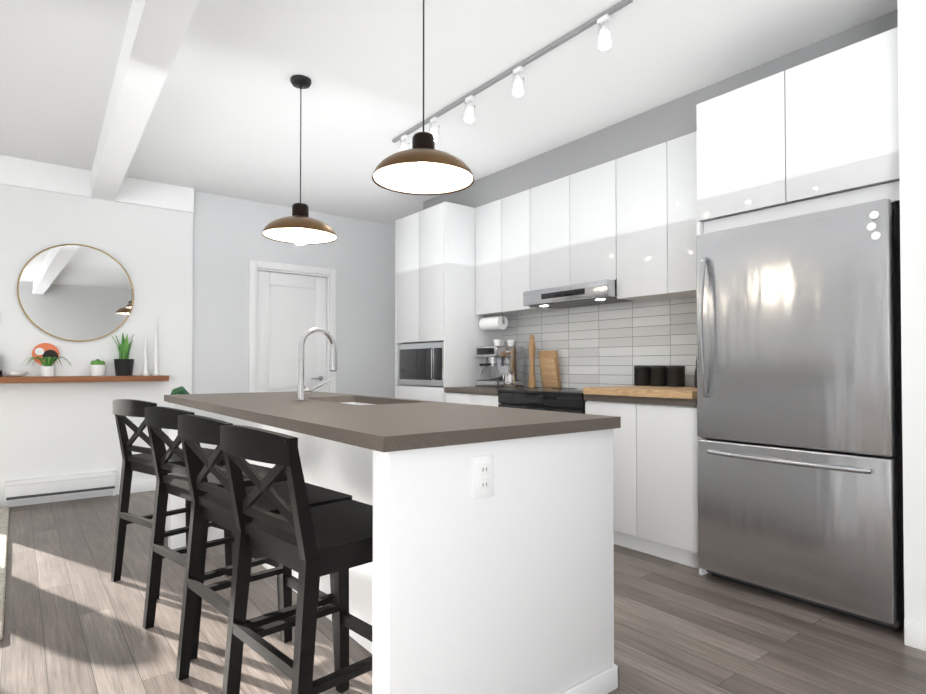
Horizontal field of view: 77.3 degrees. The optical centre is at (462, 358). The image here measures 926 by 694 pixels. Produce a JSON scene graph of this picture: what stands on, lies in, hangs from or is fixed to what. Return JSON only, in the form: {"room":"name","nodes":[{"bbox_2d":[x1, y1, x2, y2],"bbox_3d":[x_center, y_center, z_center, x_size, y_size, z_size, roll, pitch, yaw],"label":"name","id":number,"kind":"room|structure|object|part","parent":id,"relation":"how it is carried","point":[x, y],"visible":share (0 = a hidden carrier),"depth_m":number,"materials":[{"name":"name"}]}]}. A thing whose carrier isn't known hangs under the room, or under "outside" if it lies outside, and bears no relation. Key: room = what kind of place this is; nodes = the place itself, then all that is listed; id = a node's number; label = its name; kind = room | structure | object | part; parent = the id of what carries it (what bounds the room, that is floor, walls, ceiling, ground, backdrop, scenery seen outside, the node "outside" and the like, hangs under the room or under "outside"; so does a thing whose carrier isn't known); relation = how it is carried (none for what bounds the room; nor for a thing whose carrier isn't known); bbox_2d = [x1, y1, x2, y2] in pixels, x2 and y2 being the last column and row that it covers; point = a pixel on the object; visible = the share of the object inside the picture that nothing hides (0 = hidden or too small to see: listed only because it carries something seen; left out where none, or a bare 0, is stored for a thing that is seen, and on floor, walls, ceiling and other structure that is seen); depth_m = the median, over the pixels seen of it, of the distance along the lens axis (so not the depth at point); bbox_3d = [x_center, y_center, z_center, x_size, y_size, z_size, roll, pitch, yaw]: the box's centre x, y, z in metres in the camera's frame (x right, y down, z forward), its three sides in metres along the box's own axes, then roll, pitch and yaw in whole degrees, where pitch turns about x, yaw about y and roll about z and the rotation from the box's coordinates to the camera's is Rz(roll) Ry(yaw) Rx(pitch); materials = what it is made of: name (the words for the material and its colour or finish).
{"room":"kitchen","nodes":[
{"label":"kitchen","id":0,"kind":"room"},
{"bbox_2d":[0,184,192,506],"bbox_3d":[-3.267,-0.198,4.878,1.745,2.700,0.426,1,-1,-38],"label":"wall","id":1,"kind":"structure","parent":0,"point":[57,429],"depth_m":4.75,"materials":[{"name":"paint"}]},
{"bbox_2d":[5,471,115,505],"bbox_3d":[-3.201,1.045,4.631,0.730,0.204,0.067,1,-1,-38],"label":"baseboard heater","id":2,"kind":"object","parent":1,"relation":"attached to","point":[31,488],"visible":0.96,"depth_m":4.59,"materials":[{"name":"white metal"}]},
{"bbox_3d":[-3.140,-0.534,4.727,0.798,0.798,0.024,1,-1,-38],"label":"round mirror","id":3,"kind":"part","parent":1,"relation":"part of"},
{"bbox_2d":[0,375,168,382],"bbox_3d":[-3.085,0.168,4.672,1.264,0.047,0.163,1,-1,-38],"label":"floating shelf","id":4,"kind":"object","parent":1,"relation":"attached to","point":[40,379],"visible":1,"depth_m":4.60,"materials":[{"name":"brown wood"}]},
{"bbox_2d":[0,355,26,376],"bbox_3d":[-3.451,0.057,4.370,0.261,0.165,0.136,1,-1,-38],"label":"bowl","id":5,"kind":"object","parent":4,"relation":"on","point":[15,374],"visible":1,"depth_m":4.36,"materials":[{"name":"white ceramic"}]},
{"bbox_2d":[32,343,58,375],"bbox_3d":[-3.305,0.011,4.582,0.176,0.263,0.032,1,-1,-38],"label":"disc","id":6,"kind":"object","parent":4,"relation":"on","point":[41,350],"visible":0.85,"depth_m":4.57,"materials":[{"name":"orange paint"}]},
{"bbox_2d":[23,357,71,375],"bbox_3d":[-3.232,0.065,4.496,0.321,0.153,0.131,1,-1,-38],"label":"potted plant","id":7,"kind":"object","parent":4,"relation":"on","point":[47,368],"visible":1,"depth_m":4.49,"materials":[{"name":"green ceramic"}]},
{"bbox_2d":[89,359,105,375],"bbox_3d":[-2.996,0.075,4.746,0.120,0.138,0.120,1,-1,-38],"label":"potted plant","id":8,"kind":"object","parent":4,"relation":"on","point":[97,367],"visible":1,"depth_m":4.71,"materials":[{"name":"white ceramic"}]},
{"bbox_2d":[112,332,133,375],"bbox_3d":[-2.855,-0.034,4.856,0.169,0.360,0.150,1,-1,-38],"label":"potted plant","id":9,"kind":"object","parent":4,"relation":"on","point":[123,364],"visible":1,"depth_m":4.83,"materials":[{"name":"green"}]},
{"bbox_2d":[141,320,159,375],"bbox_3d":[-2.690,-0.095,4.984,0.143,0.486,0.060,1,-1,-38],"label":"candlesticks","id":10,"kind":"object","parent":4,"relation":"on","point":[145,370],"visible":1,"depth_m":4.99,"materials":[{"name":"white ceramic"}]},
{"bbox_2d":[192,191,394,397],"bbox_3d":[-1.726,-0.180,6.114,2.203,2.700,0.350,1,-1,-38],"label":"wall","id":11,"kind":"structure","parent":0,"point":[230,241],"depth_m":5.77,"materials":[{"name":"paint"}]},
{"bbox_2d":[248,260,335,392],"bbox_3d":[-1.741,0.107,5.918,0.910,2.119,0.136,1,-1,-38],"label":"door","id":12,"kind":"structure","parent":11,"relation":"in","point":[287,309],"depth_m":5.89,"materials":[{"name":"white wood"}]},
{"bbox_2d":[0,0,897,225],"bbox_3d":[-0.726,-1.646,1.730,6.600,0.100,9.150,1,-1,-38],"label":"ceiling","id":13,"kind":"structure","parent":0,"point":[224,119],"depth_m":3.24,"materials":[{"name":"paint"}]},
{"bbox_2d":[91,0,198,199],"bbox_3d":[-0.591,-1.488,1.496,0.412,0.219,8.219,1,-1,-38],"label":"ceiling beam","id":14,"kind":"structure","parent":13,"relation":"attached to","point":[155,31],"depth_m":2.88,"materials":[{"name":"paint"}]},
{"bbox_2d":[262,75,337,243],"bbox_3d":[-0.915,-1.128,3.262,0.410,0.888,0.410,1,-1,-38],"label":"pendant light","id":15,"kind":"object","parent":13,"relation":"hanging from","point":[299,226],"visible":1,"depth_m":3.25,"materials":[{"name":"brown metal"}]},
{"bbox_2d":[372,0,473,194],"bbox_3d":[-0.159,-1.150,2.330,0.410,0.871,0.410,1,-1,-38],"label":"pendant light","id":16,"kind":"object","parent":13,"relation":"hanging from","point":[423,166],"visible":1,"depth_m":2.39,"materials":[{"name":"brown metal"}]},
{"bbox_2d":[392,0,632,150],"bbox_3d":[0.113,-1.482,3.328,0.095,0.178,2.020,1,-1,-38],"label":"track light","id":17,"kind":"object","parent":13,"relation":"hanging from","point":[602,19],"visible":0.98,"depth_m":3.08,"materials":[{"name":"grey metal"}]},
{"bbox_2d":[0,491,925,693],"bbox_3d":[-0.726,1.154,1.688,6.600,0.100,9.150,1,-1,-38],"label":"floor","id":18,"kind":"structure","parent":0,"point":[73,617],"depth_m":2.35,"materials":[{"name":"brown wood"}]},
{"bbox_2d":[0,506,8,639],"bbox_3d":[-3.314,1.106,2.794,1.750,0.027,2.660,1,-1,-38],"label":"shag rug","id":19,"kind":"object","parent":18,"relation":"on","point":[4,519],"visible":1,"depth_m":3.23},
{"bbox_2d":[111,399,231,598],"bbox_3d":[-1.482,0.662,2.967,0.424,0.924,0.476,-1,-1,36],"label":"bar stool","id":20,"kind":"object","parent":18,"relation":"on","point":[142,462],"visible":0.48,"depth_m":2.92,"materials":[{"name":"black wood"}]},
{"bbox_2d":[165,386,189,530],"bbox_3d":[-1.829,0.657,3.781,0.280,0.954,0.280,1,-1,-38],"label":"potted plant","id":21,"kind":"object","parent":18,"relation":"on","point":[180,390],"visible":0.1,"depth_m":3.67,"materials":[{"name":"green plant"}]},
{"bbox_2d":[142,406,286,659],"bbox_3d":[-1.030,0.654,2.421,0.424,0.924,0.476,-1,-1,41],"label":"bar stool","id":22,"kind":"object","parent":18,"relation":"on","point":[175,483],"visible":0.58,"depth_m":2.38,"materials":[{"name":"black wood"}]},
{"bbox_2d":[176,414,351,693],"bbox_3d":[-0.700,0.648,2.009,0.476,0.924,0.424,1,-1,-44],"label":"bar stool","id":23,"kind":"object","parent":18,"relation":"on","point":[213,504],"visible":0.6,"depth_m":2.00,"materials":[{"name":"black wood"}]},
{"bbox_2d":[220,425,372,693],"bbox_3d":[-0.406,0.643,1.661,0.476,0.924,0.424,1,-1,-44],"label":"bar stool","id":24,"kind":"object","parent":18,"relation":"on","point":[311,546],"visible":0.81,"depth_m":1.54,"materials":[{"name":"black wood"}]},
{"bbox_2d":[168,403,620,693],"bbox_3d":[-0.629,0.683,2.716,0.895,0.870,2.621,1,-1,-38],"label":"kitchen island","id":25,"kind":"object","parent":18,"relation":"on","point":[489,569],"depth_m":1.66,"materials":[{"name":"white paint"}]},
{"bbox_2d":[164,392,531,454],"bbox_3d":[-0.801,0.227,2.597,0.497,0.038,2.640,1,-1,-38],"label":"island countertop","id":26,"kind":"structure","parent":25,"relation":"on","point":[350,424],"depth_m":1.89,"materials":[{"name":"brown stone"}]},
{"bbox_2d":[295,327,336,400],"bbox_3d":[-0.714,0.027,2.885,0.220,0.368,0.135,1,-1,-38],"label":"gooseneck faucet","id":27,"kind":"object","parent":26,"relation":"on","point":[302,390],"visible":1,"depth_m":2.86,"materials":[{"name":"silver metal"}]},
{"bbox_2d":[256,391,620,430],"bbox_3d":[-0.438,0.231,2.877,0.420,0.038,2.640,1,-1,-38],"label":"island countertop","id":28,"kind":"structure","parent":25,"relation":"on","point":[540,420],"depth_m":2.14,"materials":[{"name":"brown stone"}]},
{"bbox_2d":[328,399,371,402],"bbox_3d":[-0.543,0.341,2.971,0.394,0.203,0.804,1,-1,-38],"label":"sink","id":29,"kind":"object","parent":28,"relation":"in","point":[329,400],"depth_m":3.33,"materials":[{"name":"silver metal"}]},
{"bbox_2d":[395,201,502,401],"bbox_3d":[-0.141,-0.072,5.321,0.648,2.459,0.800,1,-1,-38],"label":"pantry cabinet","id":30,"kind":"object","parent":18,"relation":"on","point":[440,335],"visible":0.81,"depth_m":4.99,"materials":[{"name":"white"}]},
{"bbox_2d":[445,393,500,406],"bbox_3d":[0.313,0.714,4.724,0.644,0.867,0.672,1,-1,-38],"label":"base cabinet","id":31,"kind":"object","parent":18,"relation":"on","point":[462,398],"depth_m":4.51,"materials":[{"name":"white wood"}]},
{"bbox_2d":[444,386,547,396],"bbox_3d":[0.308,0.259,4.727,0.656,0.040,0.672,1,-1,-38],"label":"countertop","id":32,"kind":"structure","parent":31,"relation":"on","point":[491,391],"depth_m":4.55,"materials":[{"name":"brown stone"}]},
{"bbox_2d":[475,339,523,387],"bbox_3d":[0.282,0.043,4.876,0.392,0.396,0.298,1,-1,-38],"label":"espresso machine","id":33,"kind":"object","parent":32,"relation":"on","point":[509,357],"visible":0.98,"depth_m":4.84,"materials":[{"name":"silver metal"}]},
{"bbox_2d":[503,372,514,387],"bbox_3d":[0.363,0.174,4.620,0.120,0.125,0.086,1,-1,-38],"label":"milk pitcher","id":34,"kind":"object","parent":32,"relation":"on","point":[509,382],"visible":1,"depth_m":4.59,"materials":[{"name":"silver metal"}]},
{"bbox_2d":[497,387,586,413],"bbox_3d":[0.735,0.681,4.109,0.726,0.915,0.806,1,-1,-38],"label":"range","id":35,"kind":"object","parent":18,"relation":"on","point":[565,399],"visible":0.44,"depth_m":3.92,"materials":[{"name":"black metal"}]},
{"bbox_2d":[585,401,708,574],"bbox_3d":[1.248,0.696,3.511,0.644,0.867,0.756,1,-1,-38],"label":"base cabinet","id":36,"kind":"object","parent":18,"relation":"on","point":[655,477],"depth_m":3.22,"materials":[{"name":"white"}]},
{"bbox_2d":[584,394,696,408],"bbox_3d":[1.243,0.241,3.514,0.656,0.040,0.756,1,-1,-38],"label":"countertop","id":37,"kind":"structure","parent":36,"relation":"on","point":[624,400],"depth_m":3.28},
{"bbox_2d":[583,386,696,398],"bbox_3d":[1.228,0.200,3.494,0.685,0.041,0.718,1,-1,-38],"label":"block","id":38,"kind":"object","parent":37,"relation":"on","point":[687,392],"visible":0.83,"depth_m":3.29,"materials":[{"name":"brown wood"}]},
{"bbox_2d":[634,366,684,386],"bbox_3d":[1.285,0.116,3.796,0.112,0.134,0.362,1,-1,-38],"label":"canisters","id":39,"kind":"object","parent":38,"relation":"on","point":[670,376],"visible":1,"depth_m":3.75,"materials":[{"name":"black"}]},
{"bbox_2d":[694,358,696,387],"bbox_3d":[1.462,0.052,3.448,0.264,0.250,0.164,1,-1,-38],"label":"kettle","id":40,"kind":"object","parent":38,"relation":"on","point":[695,379],"visible":0.06,"depth_m":3.44,"materials":[{"name":"black"}]},
{"bbox_2d":[696,199,903,630],"bbox_3d":[1.703,0.242,2.827,0.767,1.755,0.834,1,-1,-38],"label":"fridge","id":41,"kind":"object","parent":18,"relation":"on","point":[799,428],"visible":0.98,"depth_m":2.55,"materials":[{"name":"grey metal"}]},
{"bbox_2d":[528,335,535,386],"bbox_3d":[0.570,0.021,4.775,0.064,0.435,0.064,1,-1,-38],"label":"pepper mill","id":42,"kind":"object","parent":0,"point":[532,349],"visible":1,"depth_m":4.75,"materials":[{"name":"brown wood"}]},
{"bbox_2d":[897,0,925,623],"bbox_3d":[2.048,-0.235,2.438,0.714,2.700,0.142,1,-1,-38],"label":"wall","id":43,"kind":"structure","parent":0,"point":[912,83],"depth_m":2.24,"materials":[{"name":"paint"}]},
{"bbox_2d":[119,479,925,650],"bbox_3d":[-1.003,1.077,3.195,3.300,0.100,5.125,1,-1,-38],"label":"baseboard","id":44,"kind":"structure","parent":43,"relation":"attached to","point":[914,634],"depth_m":2.23,"materials":[{"name":"white wood"}]},
{"bbox_3d":[-4.818,-0.216,3.699,2.149,2.700,0.400,1,-1,-38],"label":"wall","id":45,"kind":"structure","parent":0,"visible":0},
{"bbox_2d":[0,155,193,212],"bbox_3d":[-3.995,-1.450,4.080,3.895,0.219,0.029,1,-1,-38],"label":"beam","id":46,"kind":"structure","parent":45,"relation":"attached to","point":[30,174],"depth_m":4.73,"materials":[{"name":"paint"}]},
{"bbox_3d":[0.755,-0.200,4.800,0.120,2.700,5.462,1,-1,-38],"label":"wall","id":47,"kind":"structure","parent":0,"visible":0},
{"bbox_2d":[475,190,558,315],"bbox_3d":[0.440,-0.844,4.845,0.324,0.930,0.674,1,-1,-38],"label":"upper cabinet","id":48,"kind":"object","parent":47,"relation":"attached to","point":[500,225],"depth_m":4.74,"materials":[{"name":"white laminate"}]},
{"bbox_2d":[479,314,507,330],"bbox_3d":[0.259,-0.306,4.937,0.116,0.132,0.260,1,-1,-38],"label":"paper towel","id":49,"kind":"object","parent":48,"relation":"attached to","point":[493,323],"visible":1,"depth_m":4.87,"materials":[{"name":"white paper"}]},
{"bbox_2d":[527,161,614,290],"bbox_3d":[0.894,-0.918,4.256,0.324,0.800,0.810,1,-1,-38],"label":"upper cabinet","id":50,"kind":"object","parent":47,"relation":"attached to","point":[569,217],"depth_m":4.15,"materials":[{"name":"white laminate"}]},
{"bbox_2d":[523,279,632,308],"bbox_3d":[0.862,-0.453,4.224,0.407,0.115,0.802,1,-1,-38],"label":"under-cabinet range hood","id":51,"kind":"object","parent":47,"relation":"attached to","point":[600,292],"visible":0.83,"depth_m":4.08,"materials":[{"name":"silver metal"}]},
{"bbox_2d":[503,297,696,387],"bbox_3d":[1.050,-0.203,4.314,0.004,0.868,2.248,1,-1,-38],"label":"backsplash","id":52,"kind":"structure","parent":47,"relation":"attached to","point":[608,345],"depth_m":4.26,"materials":[{"name":"tile"}]},
{"bbox_2d":[538,350,560,387],"bbox_3d":[0.692,0.087,4.672,0.086,0.298,0.200,1,-1,-38],"label":"cutting board","id":53,"kind":"object","parent":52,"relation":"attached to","point":[549,368],"visible":0.94,"depth_m":4.63,"materials":[{"name":"brown wood"}]},
{"bbox_2d":[423,9,897,209],"bbox_3d":[0.949,-1.439,4.205,0.319,0.237,3.969,1,-1,-38],"label":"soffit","id":54,"kind":"structure","parent":47,"relation":"attached to","point":[671,120],"depth_m":3.75,"materials":[{"name":"paint"}]},
{"bbox_2d":[611,133,716,301],"bbox_3d":[1.374,-0.862,3.633,0.324,0.930,0.758,1,-1,-38],"label":"upper cabinet","id":55,"kind":"object","parent":47,"relation":"attached to","point":[653,234],"depth_m":3.61,"materials":[{"name":"white laminate"}]},
{"bbox_2d":[691,27,899,230],"bbox_3d":[1.751,-1.031,2.884,0.644,0.615,0.888,1,-1,-38],"label":"upper cabinet","id":56,"kind":"object","parent":47,"relation":"attached to","point":[819,134],"depth_m":2.63,"materials":[{"name":"white laminate"}]}
]}

